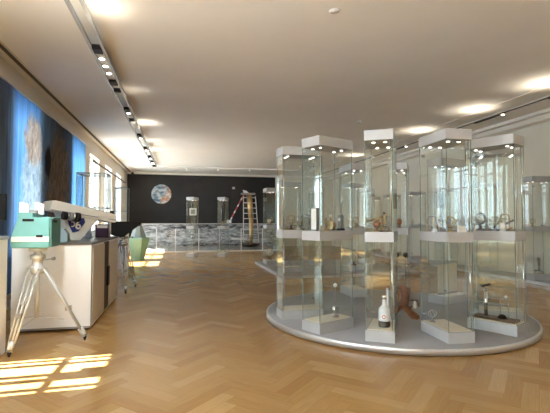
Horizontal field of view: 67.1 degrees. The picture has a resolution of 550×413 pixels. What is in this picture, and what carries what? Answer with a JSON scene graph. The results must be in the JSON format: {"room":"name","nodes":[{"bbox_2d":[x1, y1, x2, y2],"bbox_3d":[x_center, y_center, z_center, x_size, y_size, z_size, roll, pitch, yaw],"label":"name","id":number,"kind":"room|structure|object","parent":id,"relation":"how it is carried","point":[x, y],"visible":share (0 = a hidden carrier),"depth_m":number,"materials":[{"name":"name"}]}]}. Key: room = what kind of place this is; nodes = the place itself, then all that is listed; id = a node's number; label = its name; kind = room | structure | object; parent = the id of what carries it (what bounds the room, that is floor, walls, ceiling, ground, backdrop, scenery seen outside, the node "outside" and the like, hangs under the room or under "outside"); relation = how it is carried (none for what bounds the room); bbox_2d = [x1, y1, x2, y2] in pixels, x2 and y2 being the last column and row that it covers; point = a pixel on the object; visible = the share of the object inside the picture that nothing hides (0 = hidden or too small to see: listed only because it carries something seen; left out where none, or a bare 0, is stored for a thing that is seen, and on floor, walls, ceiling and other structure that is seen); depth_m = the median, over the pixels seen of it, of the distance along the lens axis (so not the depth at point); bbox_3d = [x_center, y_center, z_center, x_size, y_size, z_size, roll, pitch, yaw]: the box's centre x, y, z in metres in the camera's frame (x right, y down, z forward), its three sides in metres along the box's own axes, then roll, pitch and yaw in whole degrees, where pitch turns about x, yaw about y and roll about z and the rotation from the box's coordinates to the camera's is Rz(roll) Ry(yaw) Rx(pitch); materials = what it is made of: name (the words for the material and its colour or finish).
{"room":"museum","nodes":[
{"label":"museum","id":0,"kind":"room"},
{"bbox_2d":[0,56,126,301],"bbox_3d":[-4.656,-0.368,6.652,0.350,4.200,33.000,0,-2,-13],"label":"wall","id":1,"kind":"structure","parent":0,"point":[93,150],"depth_m":14.94,"materials":[{"name":"paint"}]},
{"bbox_2d":[6,300,10,309],"bbox_3d":[-4.470,1.672,6.623,0.030,0.120,33.000,0,-2,-13],"label":"baseboard","id":2,"kind":"structure","parent":1,"relation":"attached to","point":[8,303],"depth_m":7.11,"materials":[{"name":"beige paint"}]},
{"bbox_2d":[0,71,87,295],"bbox_3d":[-4.938,-0.228,9.005,0.140,3.575,7.120,0,-2,-13],"label":"printed banner","id":3,"kind":"object","parent":1,"relation":"attached to","point":[41,157],"visible":0.65,"depth_m":7.96,"materials":[{"name":"blue fabric"}]},
{"bbox_2d":[0,40,130,171],"bbox_3d":[-4.298,-2.456,6.755,0.130,0.020,32.900,0,-2,-13],"label":"trim","id":4,"kind":"structure","parent":1,"relation":"attached to","point":[3,47],"depth_m":8.46,"materials":[{"name":"brown"}]},
{"bbox_2d":[89,157,94,229],"bbox_3d":[-6.244,-0.280,14.189,0.320,2.850,1.760,0,-2,-13],"label":"window","id":5,"kind":"structure","parent":1,"relation":"in","point":[91,159],"depth_m":14.89,"materials":[{"name":"white paint"}]},
{"bbox_2d":[90,160,125,182],"bbox_3d":[-6.724,-1.326,17.041,0.187,0.056,7.900,0,-2,-13],"label":"curtain rod","id":6,"kind":"object","parent":1,"relation":"attached to","point":[94,161],"visible":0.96,"depth_m":15.49,"materials":[{"name":"brown"}]},
{"bbox_2d":[105,168,112,235],"bbox_3d":[-6.862,-0.185,16.919,0.320,2.850,1.760,0,-2,-13],"label":"window","id":7,"kind":"structure","parent":1,"relation":"in","point":[106,168],"depth_m":17.63,"materials":[{"name":"white paint"}]},
{"bbox_2d":[116,175,117,204],"bbox_3d":[-7.481,-0.089,19.648,0.320,2.850,1.760,0,-2,-13],"label":"window","id":8,"kind":"structure","parent":1,"relation":"in","point":[116,175],"depth_m":20.38,"materials":[{"name":"white paint"}]},
{"bbox_2d":[127,174,331,245],"bbox_3d":[-2.346,0.244,24.175,11.900,4.200,0.220,0,-2,-13],"label":"wall","id":9,"kind":"structure","parent":0,"point":[141,207],"depth_m":23.96,"materials":[{"name":"paint"}]},
{"bbox_2d":[151,184,171,203],"bbox_3d":[-6.351,-0.691,23.192,1.104,1.104,0.030,0,-2,-13],"label":"picture","id":10,"kind":"object","parent":9,"relation":"attached to","point":[161,194],"visible":1,"depth_m":23.18,"materials":[{"name":"multicoloured paper"}]},
{"bbox_2d":[127,172,327,178],"bbox_3d":[-2.315,-1.805,24.110,11.900,0.110,0.100,0,-2,-13],"label":"trim","id":11,"kind":"structure","parent":9,"relation":"attached to","point":[152,173],"depth_m":23.90,"materials":[{"name":"beige paint"}]},
{"bbox_2d":[0,0,549,176],"bbox_3d":[1.245,-2.495,8.064,12.450,0.150,33.400,0,-2,-13],"label":"ceiling","id":12,"kind":"structure","parent":0,"point":[206,83],"depth_m":7.45,"materials":[{"name":"paint"}]},
{"bbox_2d":[64,0,156,166],"bbox_3d":[-3.811,-2.221,11.320,0.214,0.170,17.200,0,-2,-13],"label":"track","id":13,"kind":"object","parent":12,"relation":"attached to","point":[99,51],"visible":1,"depth_m":6.87,"materials":[{"name":"grey metal"}]},
{"bbox_2d":[130,165,298,172],"bbox_3d":[-2.867,-1.859,20.888,8.400,0.227,0.151,0,-2,-13],"label":"track","id":14,"kind":"object","parent":12,"relation":"attached to","point":[186,167],"visible":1,"depth_m":20.84,"materials":[{"name":"white metal"}]},
{"bbox_2d":[329,8,339,13],"bbox_3d":[0.762,-2.508,5.328,0.140,0.016,0.140,0,-2,-13],"label":"ceiling sensor","id":15,"kind":"object","parent":12,"relation":"attached to","point":[332,10],"visible":1,"depth_m":5.31,"materials":[{"name":"white plastic"}]},
{"bbox_2d":[0,246,549,412],"bbox_3d":[1.245,1.837,7.913,12.450,0.120,33.400,0,-2,-13],"label":"floor","id":16,"kind":"structure","parent":0,"point":[195,334],"depth_m":4.53,"materials":[{"name":"brown wood"}]},
{"bbox_2d":[0,236,8,355],"bbox_3d":[-3.274,0.996,4.599,0.460,1.330,0.280,0,-2,-13],"label":"plinth","id":17,"kind":"object","parent":16,"relation":"on","point":[3,239],"visible":1,"depth_m":4.68,"materials":[{"name":"white"}]},
{"bbox_2d":[0,193,6,219],"bbox_3d":[-3.271,0.092,4.631,0.485,0.480,0.160,0,-2,-13],"label":"monitor","id":18,"kind":"object","parent":17,"relation":"on","point":[3,196],"visible":1,"depth_m":4.67,"materials":[{"name":"black plastic"}]},
{"bbox_2d":[6,248,86,356],"bbox_3d":[-2.814,1.092,5.183,0.849,1.180,0.944,1,-2,-30],"label":"tripod","id":19,"kind":"object","parent":16,"relation":"on","point":[37,267],"visible":0.97,"depth_m":5.01,"materials":[{"name":"grey metal"}]},
{"bbox_2d":[10,202,60,247],"bbox_3d":[-2.925,0.218,5.100,0.490,0.560,0.412,0,-2,-13],"label":"meter","id":20,"kind":"object","parent":19,"relation":"on","point":[31,230],"visible":1,"depth_m":4.93,"materials":[{"name":"teal metal"}]},
{"bbox_2d":[10,236,117,332],"bbox_3d":[-3.287,1.139,6.814,1.025,1.200,2.437,0,-2,-13],"label":"cabinet","id":21,"kind":"object","parent":16,"relation":"on","point":[85,270],"visible":0.8,"depth_m":5.69,"materials":[{"name":"laminate"}]},
{"bbox_2d":[60,236,117,244],"bbox_3d":[-3.295,0.554,6.833,1.007,0.030,2.437,0,-2,-13],"label":"countertop","id":22,"kind":"structure","parent":21,"relation":"on","point":[84,241],"depth_m":6.35,"materials":[{"name":"grey"}]},
{"bbox_2d":[60,228,69,241],"bbox_3d":[-3.112,0.413,5.947,0.280,0.190,0.244,1,-2,-18],"label":"box","id":23,"kind":"object","parent":22,"relation":"on","point":[64,234],"visible":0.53,"depth_m":5.87,"materials":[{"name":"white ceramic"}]},
{"bbox_2d":[43,200,116,239],"bbox_3d":[-3.075,0.226,6.647,0.492,0.612,1.052,-2,-3,41],"label":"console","id":24,"kind":"object","parent":22,"relation":"on","point":[77,220],"visible":0.98,"depth_m":6.49,"materials":[{"name":"metal"}]},
{"bbox_2d":[84,227,92,237],"bbox_3d":[-3.358,0.411,7.484,0.140,0.300,0.120,1,-2,-24],"label":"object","id":25,"kind":"object","parent":22,"relation":"on","point":[88,234],"visible":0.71,"depth_m":7.44,"materials":[{"name":"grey plastic"}]},
{"bbox_2d":[76,172,110,236],"bbox_3d":[-4.051,0.547,9.271,0.620,2.553,0.600,0,-2,-13],"label":"case","id":26,"kind":"object","parent":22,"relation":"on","point":[78,173],"visible":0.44,"depth_m":9.08,"materials":[{"name":"white"}]},
{"bbox_2d":[88,207,109,208],"bbox_3d":[-4.051,0.034,9.289,0.592,0.020,0.572,0,-2,-13],"label":"shelf","id":27,"kind":"object","parent":26,"relation":"attached to","point":[88,207],"depth_m":9.08,"materials":[{"name":"grey metal"}]},
{"bbox_2d":[95,222,110,236],"bbox_3d":[-3.188,0.426,7.697,0.266,0.286,0.164,1,-2,-27],"label":"box","id":28,"kind":"object","parent":22,"relation":"on","point":[101,230],"visible":0.84,"depth_m":7.62,"materials":[{"name":"purple cardboard"}]},
{"bbox_2d":[113,187,129,269],"bbox_3d":[-4.865,0.682,13.134,0.400,2.553,0.600,0,-2,-13],"label":"case","id":29,"kind":"object","parent":16,"relation":"on","point":[126,188],"visible":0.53,"depth_m":12.86,"materials":[{"name":"white"}]},
{"bbox_2d":[118,236,136,293],"bbox_3d":[-3.203,1.233,9.078,0.725,1.170,0.849,-1,-2,26],"label":"tripod","id":30,"kind":"object","parent":16,"relation":"on","point":[122,242],"visible":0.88,"depth_m":8.96,"materials":[{"name":"silver metal"}]},
{"bbox_2d":[108,221,140,235],"bbox_3d":[-3.289,0.481,9.028,0.693,0.330,0.290,1,-2,-21],"label":"instrument","id":31,"kind":"object","parent":30,"relation":"on","point":[118,228],"visible":0.74,"depth_m":8.91,"materials":[{"name":"black plastic"}]},
{"bbox_2d":[129,225,149,259],"bbox_3d":[-5.335,1.386,16.184,0.850,1.360,0.850,-1,-2,32],"label":"pedestal","id":32,"kind":"object","parent":16,"relation":"on","point":[138,245],"visible":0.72,"depth_m":15.93,"materials":[{"name":"green paint"}]},
{"bbox_2d":[130,225,145,237],"bbox_3d":[-5.335,0.956,16.199,0.554,0.500,0.554,0,-2,-13],"label":"hood","id":33,"kind":"object","parent":32,"relation":"attached to","point":[138,232],"depth_m":16.01,"materials":[{"name":"grey glass"}]},
{"bbox_2d":[186,197,198,256],"bbox_3d":[-3.530,0.865,17.740,0.340,2.510,0.620,0,-2,7],"label":"glass showcase","id":34,"kind":"object","parent":16,"relation":"on","point":[192,254],"visible":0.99,"depth_m":17.48,"materials":[{"name":"clear glass"}]},
{"bbox_2d":[186,226,198,228],"bbox_3d":[-3.530,0.890,17.739,0.340,0.120,0.620,0,-2,7],"label":"shelf","id":35,"kind":"object","parent":34,"relation":"attached to","point":[187,227],"depth_m":17.45,"materials":[{"name":"silver metal"}]},
{"bbox_2d":[189,208,196,225],"bbox_3d":[-3.510,0.450,17.752,0.300,0.760,0.140,0,-2,-13],"label":"sheet","id":36,"kind":"object","parent":34,"relation":"on","point":[192,211],"visible":1,"depth_m":17.74,"materials":[{"name":"white paper"}]},
{"bbox_2d":[142,223,279,246],"bbox_3d":[-3.365,1.607,22.512,7.400,1.360,0.120,0,-2,-13],"label":"panel","id":37,"kind":"object","parent":16,"relation":"on","point":[165,232],"visible":0.75,"depth_m":22.36,"materials":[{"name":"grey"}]},
{"bbox_2d":[146,229,283,252],"bbox_3d":[-3.016,1.649,20.291,7.144,1.120,0.080,0,-2,-13],"label":"glass barrier","id":38,"kind":"object","parent":16,"relation":"on","point":[219,250],"visible":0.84,"depth_m":20.22,"materials":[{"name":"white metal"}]},
{"bbox_2d":[147,244,288,250],"bbox_3d":[-3.131,2.142,21.463,7.400,0.217,1.970,0,-2,-13],"label":"ground","id":39,"kind":"structure","parent":16,"relation":"on","point":[189,247],"depth_m":21.37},
{"bbox_2d":[227,190,259,247],"bbox_3d":[-1.639,0.638,21.715,1.740,3.010,1.140,0,-2,-13],"label":"lander leg","id":40,"kind":"object","parent":39,"relation":"on","point":[249,197],"visible":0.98,"depth_m":21.68,"materials":[{"name":"brown"}]},
{"bbox_2d":[217,197,228,256],"bbox_3d":[-2.226,0.866,17.779,0.340,2.510,0.620,0,-2,7],"label":"glass showcase","id":41,"kind":"object","parent":16,"relation":"on","point":[222,254],"visible":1,"depth_m":17.52,"materials":[{"name":"clear glass"}]},
{"bbox_2d":[217,226,228,228],"bbox_3d":[-2.226,0.891,17.778,0.340,0.120,0.620,0,-2,7],"label":"shelf","id":42,"kind":"object","parent":41,"relation":"attached to","point":[218,227],"depth_m":17.48,"materials":[{"name":"silver metal"}]},
{"bbox_2d":[255,259,420,278],"bbox_3d":[1.701,1.920,13.143,4.050,0.080,4.000,0,-2,-13],"label":"platform","id":43,"kind":"object","parent":16,"relation":"on","point":[331,268],"visible":0.58,"depth_m":11.91,"materials":[{"name":"white"}]},
{"bbox_2d":[263,188,276,264],"bbox_3d":[-0.175,0.650,13.890,0.340,2.510,0.620,0,-2,-13],"label":"glass showcase","id":44,"kind":"object","parent":43,"relation":"on","point":[266,190],"visible":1,"depth_m":13.64,"materials":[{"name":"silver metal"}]},
{"bbox_2d":[266,248,272,259],"bbox_3d":[-0.175,1.574,13.858,0.238,0.386,0.238,1,-2,-20],"label":"globe","id":45,"kind":"object","parent":44,"relation":"on","point":[269,252],"visible":1,"depth_m":13.78,"materials":[{"name":"brown wood"}]},
{"bbox_2d":[263,225,276,228],"bbox_3d":[-0.175,0.675,13.890,0.340,0.120,0.620,0,-2,-13],"label":"shelf","id":46,"kind":"object","parent":44,"relation":"attached to","point":[264,226],"depth_m":13.59,"materials":[{"name":"silver metal"}]},
{"bbox_2d":[277,182,301,271],"bbox_3d":[0.408,0.576,11.768,0.620,2.510,0.340,0,-2,-13],"label":"glass showcase","id":47,"kind":"object","parent":43,"relation":"on","point":[297,185],"visible":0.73,"depth_m":11.62,"materials":[{"name":"clear glass"}]},
{"bbox_2d":[285,253,293,266],"bbox_3d":[0.413,1.506,11.744,0.221,0.370,0.409,-1,-2,31],"label":"telescope","id":48,"kind":"object","parent":47,"relation":"on","point":[291,254],"visible":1,"depth_m":11.72,"materials":[{"name":"grey metal"}]},
{"bbox_2d":[277,226,301,229],"bbox_3d":[0.408,0.601,11.767,0.620,0.120,0.340,0,-2,-13],"label":"shelf","id":49,"kind":"object","parent":47,"relation":"attached to","point":[278,227],"depth_m":11.61,"materials":[{"name":"glass"}]},
{"bbox_2d":[308,187,324,265],"bbox_3d":[1.345,0.637,13.517,0.340,2.510,0.620,0,-2,-13],"label":"glass showcase","id":50,"kind":"object","parent":43,"relation":"on","point":[311,262],"visible":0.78,"depth_m":13.39,"materials":[{"name":"clear glass"}]},
{"bbox_2d":[342,183,364,270],"bbox_3d":[2.283,0.587,12.090,0.620,2.510,0.340,1,-2,-30],"label":"glass showcase","id":51,"kind":"object","parent":43,"relation":"on","point":[357,267],"visible":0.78,"depth_m":11.98,"materials":[{"name":"clear glass"}]},
{"bbox_2d":[349,252,357,265],"bbox_3d":[2.283,1.511,12.058,0.238,0.386,0.238,1,-2,-20],"label":"globe","id":52,"kind":"object","parent":51,"relation":"on","point":[355,256],"visible":0.77,"depth_m":11.98,"materials":[{"name":"brown wood"}]},
{"bbox_2d":[344,225,364,227],"bbox_3d":[2.283,0.612,12.089,0.620,0.120,0.340,1,-2,-30],"label":"shelf","id":53,"kind":"object","parent":51,"relation":"attached to","point":[359,226],"depth_m":11.98,"materials":[{"name":"glass"}]},
{"bbox_2d":[358,188,374,263],"bbox_3d":[3.078,0.654,14.012,0.340,2.510,0.620,0,-2,-13],"label":"glass showcase","id":54,"kind":"object","parent":43,"relation":"on","point":[360,260],"visible":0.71,"depth_m":13.78,"materials":[{"name":"clear glass"}]},
{"bbox_2d":[266,290,542,355],"bbox_3d":[1.863,1.690,6.570,4.000,0.080,4.000,0,-2,-13],"label":"platform","id":55,"kind":"object","parent":16,"relation":"on","point":[411,340],"visible":0.7,"depth_m":5.42,"materials":[{"name":"white metal"}]},
{"bbox_2d":[276,146,322,319],"bbox_3d":[0.364,0.382,6.221,0.620,2.510,0.340,1,-2,-15],"label":"glass showcase","id":56,"kind":"object","parent":55,"relation":"on","point":[292,312],"depth_m":6.08,"materials":[{"name":"clear glass"}]},
{"bbox_2d":[286,215,294,229],"bbox_3d":[0.240,0.235,6.224,0.144,0.224,0.144,1,-2,-24],"label":"armillary sphere","id":57,"kind":"object","parent":56,"relation":"on","point":[290,219],"visible":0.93,"depth_m":6.20,"materials":[{"name":"brown metal"}]},
{"bbox_2d":[276,229,310,237],"bbox_3d":[0.364,0.407,6.220,0.620,0.120,0.340,1,-2,-15],"label":"shelf","id":58,"kind":"object","parent":56,"relation":"attached to","point":[283,233],"depth_m":6.03,"materials":[{"name":"silver metal"}]},
{"bbox_2d":[302,135,353,334],"bbox_3d":[0.703,0.359,5.543,0.620,2.510,0.340,2,-3,-38],"label":"glass showcase","id":59,"kind":"object","parent":55,"relation":"on","point":[323,324],"depth_m":5.41,"materials":[{"name":"clear glass"}]},
{"bbox_2d":[310,208,320,230],"bbox_3d":[0.534,0.171,5.457,0.100,0.300,0.100,2,-3,-38],"label":"tablet","id":60,"kind":"object","parent":59,"relation":"on","point":[314,211],"visible":0.93,"depth_m":5.42,"materials":[{"name":"grey"}]},
{"bbox_2d":[302,230,352,240],"bbox_3d":[0.703,0.384,5.542,0.620,0.120,0.340,2,-3,-38],"label":"shelf","id":61,"kind":"object","parent":59,"relation":"attached to","point":[319,235],"depth_m":5.37,"materials":[{"name":"silver metal"}]},
{"bbox_2d":[327,214,335,230],"bbox_3d":[0.751,0.216,5.630,0.120,0.222,0.166,-1,-2,29],"label":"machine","id":62,"kind":"object","parent":59,"relation":"on","point":[331,226],"visible":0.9,"depth_m":5.60,"materials":[{"name":"gold metal"}]},
{"bbox_2d":[332,283,338,317],"bbox_3d":[0.810,1.253,5.569,0.100,0.448,0.100,2,-3,-38],"label":"stand","id":63,"kind":"object","parent":59,"relation":"on","point":[334,284],"visible":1,"depth_m":5.56,"materials":[{"name":"grey metal"}]},
{"bbox_2d":[332,306,338,314],"bbox_3d":[0.836,1.427,5.710,0.090,0.110,0.060,2,-3,-38],"label":"gauge","id":64,"kind":"object","parent":59,"relation":"on","point":[337,307],"visible":0.82,"depth_m":5.69,"materials":[{"name":"grey metal"}]},
{"bbox_2d":[337,215,344,230],"bbox_3d":[0.895,0.223,5.659,0.080,0.210,0.080,2,-3,-38],"label":"column","id":65,"kind":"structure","parent":59,"relation":"on","point":[340,217],"depth_m":5.64,"materials":[{"name":"black plastic"}]},
{"bbox_2d":[339,163,368,297],"bbox_3d":[1.531,0.447,8.077,0.340,2.510,0.620,0,-2,-13],"label":"glass showcase","id":66,"kind":"object","parent":55,"relation":"on","point":[358,291],"depth_m":7.85,"materials":[{"name":"clear glass"}]},
{"bbox_2d":[344,227,368,233],"bbox_3d":[1.531,0.472,8.076,0.340,0.120,0.620,0,-2,-13],"label":"shelf","id":67,"kind":"object","parent":66,"relation":"attached to","point":[355,230],"depth_m":7.78,"materials":[{"name":"glass"}]},
{"bbox_2d":[364,128,398,343],"bbox_3d":[1.337,0.346,5.190,0.340,2.510,0.620,-1,-2,20],"label":"glass showcase","id":68,"kind":"object","parent":55,"relation":"on","point":[380,138],"depth_m":4.95,"materials":[{"name":"clear glass"}]},
{"bbox_2d":[373,220,380,230],"bbox_3d":[1.321,0.248,5.381,0.087,0.141,0.087,-1,-2,27],"label":"globe","id":69,"kind":"object","parent":68,"relation":"on","point":[374,222],"visible":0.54,"depth_m":5.36,"materials":[{"name":"brown wood"}]},
{"bbox_2d":[370,214,387,230],"bbox_3d":[1.312,0.203,5.255,0.241,0.218,0.130,-2,-3,41],"label":"telescope","id":70,"kind":"object","parent":68,"relation":"on","point":[380,217],"visible":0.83,"depth_m":5.25,"materials":[{"name":"gold metal"}]},
{"bbox_2d":[365,231,397,241],"bbox_3d":[1.337,0.371,5.189,0.340,0.120,0.620,-1,-2,20],"label":"shelf","id":71,"kind":"object","parent":68,"relation":"attached to","point":[370,236],"depth_m":4.90,"materials":[{"name":"silver metal"}]},
{"bbox_2d":[378,295,389,327],"bbox_3d":[1.329,1.269,5.051,0.140,0.380,0.145,-1,-2,20],"label":"bottle","id":72,"kind":"object","parent":68,"relation":"on","point":[384,310],"visible":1,"depth_m":5.00,"materials":[{"name":"white glass"}]},
{"bbox_2d":[379,212,388,231],"bbox_3d":[1.319,0.188,5.031,0.090,0.236,0.126,0,-2,-4],"label":"microscope","id":73,"kind":"object","parent":68,"relation":"on","point":[382,222],"visible":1,"depth_m":5.01,"materials":[{"name":"gold metal"}]},
{"bbox_2d":[386,286,391,322],"bbox_3d":[1.425,1.236,5.254,0.110,0.460,0.110,0,-2,-13],"label":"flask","id":74,"kind":"object","parent":68,"relation":"on","point":[387,287],"visible":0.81,"depth_m":5.25,"materials":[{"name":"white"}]},
{"bbox_2d":[388,162,410,296],"bbox_3d":[2.406,0.445,8.012,0.340,2.510,0.620,-1,-2,21],"label":"glass showcase","id":75,"kind":"object","parent":55,"relation":"on","point":[403,167],"visible":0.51,"depth_m":7.82,"materials":[{"name":"clear glass"}]},
{"bbox_2d":[397,218,401,227],"bbox_3d":[2.370,0.316,7.924,0.112,0.182,0.112,-1,-2,27],"label":"globe","id":76,"kind":"object","parent":75,"relation":"on","point":[399,221],"visible":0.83,"depth_m":7.89,"materials":[{"name":"brown wood"}]},
{"bbox_2d":[390,227,409,234],"bbox_3d":[2.406,0.470,8.012,0.340,0.120,0.620,-1,-2,21],"label":"shelf","id":77,"kind":"object","parent":75,"relation":"attached to","point":[406,231],"depth_m":7.70,"materials":[{"name":"silver metal"}]},
{"bbox_2d":[397,252,406,274],"bbox_3d":[2.391,1.212,7.863,0.270,0.690,0.120,-1,-2,19],"label":"stand","id":78,"kind":"object","parent":75,"relation":"on","point":[405,253],"visible":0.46,"depth_m":7.84,"materials":[{"name":"grey metal"}]},
{"bbox_2d":[393,284,419,319],"bbox_3d":[1.951,1.408,6.223,0.216,0.460,0.538,1,-2,-24],"label":"boot","id":79,"kind":"object","parent":55,"relation":"on","point":[403,293],"visible":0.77,"depth_m":6.14,"materials":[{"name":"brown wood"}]},
{"bbox_2d":[419,128,474,343],"bbox_3d":[2.114,0.345,5.157,0.340,2.510,0.620,0,-2,-10],"label":"glass showcase","id":80,"kind":"object","parent":55,"relation":"on","point":[446,331],"depth_m":4.93,"materials":[{"name":"clear glass"}]},
{"bbox_2d":[420,231,472,242],"bbox_3d":[2.114,0.370,5.157,0.340,0.120,0.620,0,-2,-10],"label":"shelf","id":81,"kind":"object","parent":80,"relation":"attached to","point":[438,236],"depth_m":4.87,"materials":[{"name":"silver metal"}]},
{"bbox_2d":[457,226,466,231],"bbox_3d":[2.201,0.266,4.886,0.100,0.070,0.050,0,-2,-10],"label":"label card","id":82,"kind":"object","parent":80,"relation":"on","point":[459,228],"visible":0.91,"depth_m":4.88,"materials":[{"name":"white paper"}]},
{"bbox_2d":[427,157,466,304],"bbox_3d":[3.057,0.423,7.383,0.620,2.510,0.340,1,-2,-33],"label":"glass showcase","id":83,"kind":"object","parent":55,"relation":"on","point":[457,297],"visible":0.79,"depth_m":7.26,"materials":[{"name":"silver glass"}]},
{"bbox_2d":[437,263,457,294],"bbox_3d":[3.057,1.279,7.353,0.520,0.520,0.060,1,-2,-33],"label":"display board","id":84,"kind":"object","parent":83,"relation":"on","point":[450,271],"visible":0.98,"depth_m":7.34,"materials":[{"name":"grey metal"}]},
{"bbox_2d":[464,133,527,336],"bbox_3d":[2.895,0.356,5.460,0.340,2.510,0.620,2,-3,-39],"label":"glass showcase","id":85,"kind":"object","parent":55,"relation":"on","point":[512,140],"depth_m":5.32,"materials":[{"name":"clear glass"}]},
{"bbox_2d":[472,283,519,323],"bbox_3d":[2.876,1.238,5.420,0.180,0.468,0.530,2,-3,-39],"label":"apparatus","id":86,"kind":"object","parent":85,"relation":"on","point":[501,318],"visible":1,"depth_m":5.41,"materials":[{"name":"silver metal"}]},
{"bbox_2d":[467,230,525,240],"bbox_3d":[2.895,0.381,5.459,0.340,0.120,0.620,2,-3,-39],"label":"shelf","id":87,"kind":"object","parent":85,"relation":"attached to","point":[514,235],"depth_m":5.27,"materials":[{"name":"silver metal"}]},
{"bbox_2d":[499,223,507,230],"bbox_3d":[2.921,0.260,5.300,0.100,0.110,0.072,-1,-2,23],"label":"beaker","id":88,"kind":"object","parent":85,"relation":"on","point":[502,227],"visible":0.9,"depth_m":5.28,"materials":[{"name":"white ceramic"}]},
{"bbox_2d":[471,147,525,321],"bbox_3d":[3.279,0.379,6.121,0.620,2.510,0.340,-1,-2,19],"label":"glass showcase","id":89,"kind":"object","parent":55,"relation":"on","point":[492,310],"visible":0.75,"depth_m":6.06,"materials":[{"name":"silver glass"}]},
{"bbox_2d":[500,214,509,222],"bbox_3d":[3.373,0.224,6.094,0.153,0.237,0.153,1,-2,-24],"label":"armillary sphere","id":90,"kind":"object","parent":89,"relation":"on","point":[504,218],"visible":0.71,"depth_m":6.07,"materials":[{"name":"brown wood"}]},
{"bbox_2d":[356,251,549,286],"bbox_3d":[5.475,1.971,14.612,0.760,0.080,11.000,0,-2,-13],"label":"platform","id":91,"kind":"object","parent":16,"relation":"on","point":[499,274],"visible":0.64,"depth_m":11.68,"materials":[{"name":"white"}]},
{"bbox_2d":[366,197,380,251],"bbox_3d":[4.481,0.830,19.043,0.620,2.510,0.340,0,-2,-13],"label":"glass showcase","id":92,"kind":"object","parent":91,"relation":"on","point":[368,198],"visible":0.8,"depth_m":18.88,"materials":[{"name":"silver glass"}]},
{"bbox_2d":[383,195,400,255],"bbox_3d":[4.878,0.769,17.288,0.620,2.510,0.340,0,-2,-13],"label":"glass showcase","id":93,"kind":"object","parent":91,"relation":"on","point":[384,196],"visible":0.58,"depth_m":17.16,"materials":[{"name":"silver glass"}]},
{"bbox_2d":[406,192,425,259],"bbox_3d":[5.276,0.708,15.534,0.620,2.510,0.340,0,-2,-13],"label":"glass showcase","id":94,"kind":"object","parent":91,"relation":"on","point":[412,257],"visible":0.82,"depth_m":15.39,"materials":[{"name":"silver metal"}]},
{"bbox_2d":[406,224,425,227],"bbox_3d":[5.276,0.733,15.533,0.620,0.120,0.340,0,-2,-13],"label":"shelf","id":95,"kind":"object","parent":94,"relation":"attached to","point":[410,225],"depth_m":15.39,"materials":[{"name":"silver metal"}]},
{"bbox_2d":[434,188,457,263],"bbox_3d":[5.673,0.646,13.780,0.620,2.510,0.340,0,-2,-13],"label":"glass showcase","id":96,"kind":"object","parent":91,"relation":"on","point":[437,261],"visible":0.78,"depth_m":13.67,"materials":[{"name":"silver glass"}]},
{"bbox_2d":[471,183,498,270],"bbox_3d":[6.071,0.585,12.025,0.620,2.510,0.340,0,-2,-13],"label":"glass showcase","id":97,"kind":"object","parent":91,"relation":"on","point":[479,185],"visible":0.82,"depth_m":11.88,"materials":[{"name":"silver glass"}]},
{"bbox_2d":[471,225,496,229],"bbox_3d":[6.071,0.610,12.024,0.620,0.120,0.340,0,-2,-13],"label":"shelf","id":98,"kind":"object","parent":97,"relation":"attached to","point":[483,226],"depth_m":11.88,"materials":[{"name":"glass"}]},
{"bbox_2d":[522,176,549,279],"bbox_3d":[6.480,0.522,10.222,0.620,2.510,0.340,0,-2,-13],"label":"glass showcase","id":99,"kind":"object","parent":91,"relation":"on","point":[529,179],"visible":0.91,"depth_m":10.08,"materials":[{"name":"clear glass"}]},
{"bbox_2d":[523,226,549,230],"bbox_3d":[6.480,0.547,10.221,0.620,0.120,0.340,0,-2,-13],"label":"shelf","id":100,"kind":"object","parent":99,"relation":"attached to","point":[527,228],"depth_m":10.06,"materials":[{"name":"silver metal"}]},
{"bbox_2d":[534,257,543,272],"bbox_3d":[6.485,1.452,10.198,0.221,0.370,0.409,-1,-2,31],"label":"telescope","id":101,"kind":"object","parent":99,"relation":"on","point":[538,258],"visible":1,"depth_m":10.18,"materials":[{"name":"grey metal"}]},
{"bbox_2d":[304,85,549,175],"bbox_3d":[5.309,-2.380,8.929,0.060,0.020,32.900,0,-2,-13],"label":"trim","id":102,"kind":"structure","parent":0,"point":[544,87],"depth_m":10.67,"materials":[{"name":"beige paint"}]},
{"bbox_2d":[332,121,549,272],"bbox_3d":[7.219,-0.274,9.340,0.200,4.200,33.000,0,-2,-13],"label":"wall","id":103,"kind":"structure","parent":0,"point":[498,201],"depth_m":13.21,"materials":[{"name":"paint"}]},
{"bbox_2d":[332,244,524,273],"bbox_3d":[7.107,1.764,9.243,0.030,0.120,33.000,0,-2,-13],"label":"baseboard","id":104,"kind":"structure","parent":103,"relation":"attached to","point":[337,245],"depth_m":18.91,"materials":[{"name":"beige paint"}]},
{"bbox_2d":[312,95,549,176],"bbox_3d":[5.962,-2.375,9.077,0.170,0.020,32.900,0,-2,-13],"label":"trim","id":105,"kind":"structure","parent":103,"relation":"attached to","point":[544,98],"depth_m":11.05,"materials":[{"name":"brown"}]},
{"bbox_2d":[473,112,504,123],"bbox_3d":[5.567,-2.291,10.819,0.100,0.054,1.065,0,-2,-13],"label":"spotlight","id":106,"kind":"object","parent":105,"relation":"attached to","point":[503,113],"visible":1,"depth_m":10.80,"materials":[{"name":"black plastic"}]},
{"bbox_2d":[325,108,549,179],"bbox_3d":[6.902,-2.276,9.338,0.450,0.200,33.000,0,-2,-13],"label":"trim","id":107,"kind":"structure","parent":103,"relation":"attached to","point":[542,116],"depth_m":12.05,"materials":[{"name":"beige paint"}]},
{"bbox_2d":[436,192,445,208],"bbox_3d":[5.879,-0.266,14.730,0.034,0.660,0.520,0,-2,-13],"label":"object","id":108,"kind":"object","parent":103,"relation":"attached to","point":[438,197],"visible":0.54,"depth_m":14.74,"materials":[{"name":"white glass"}]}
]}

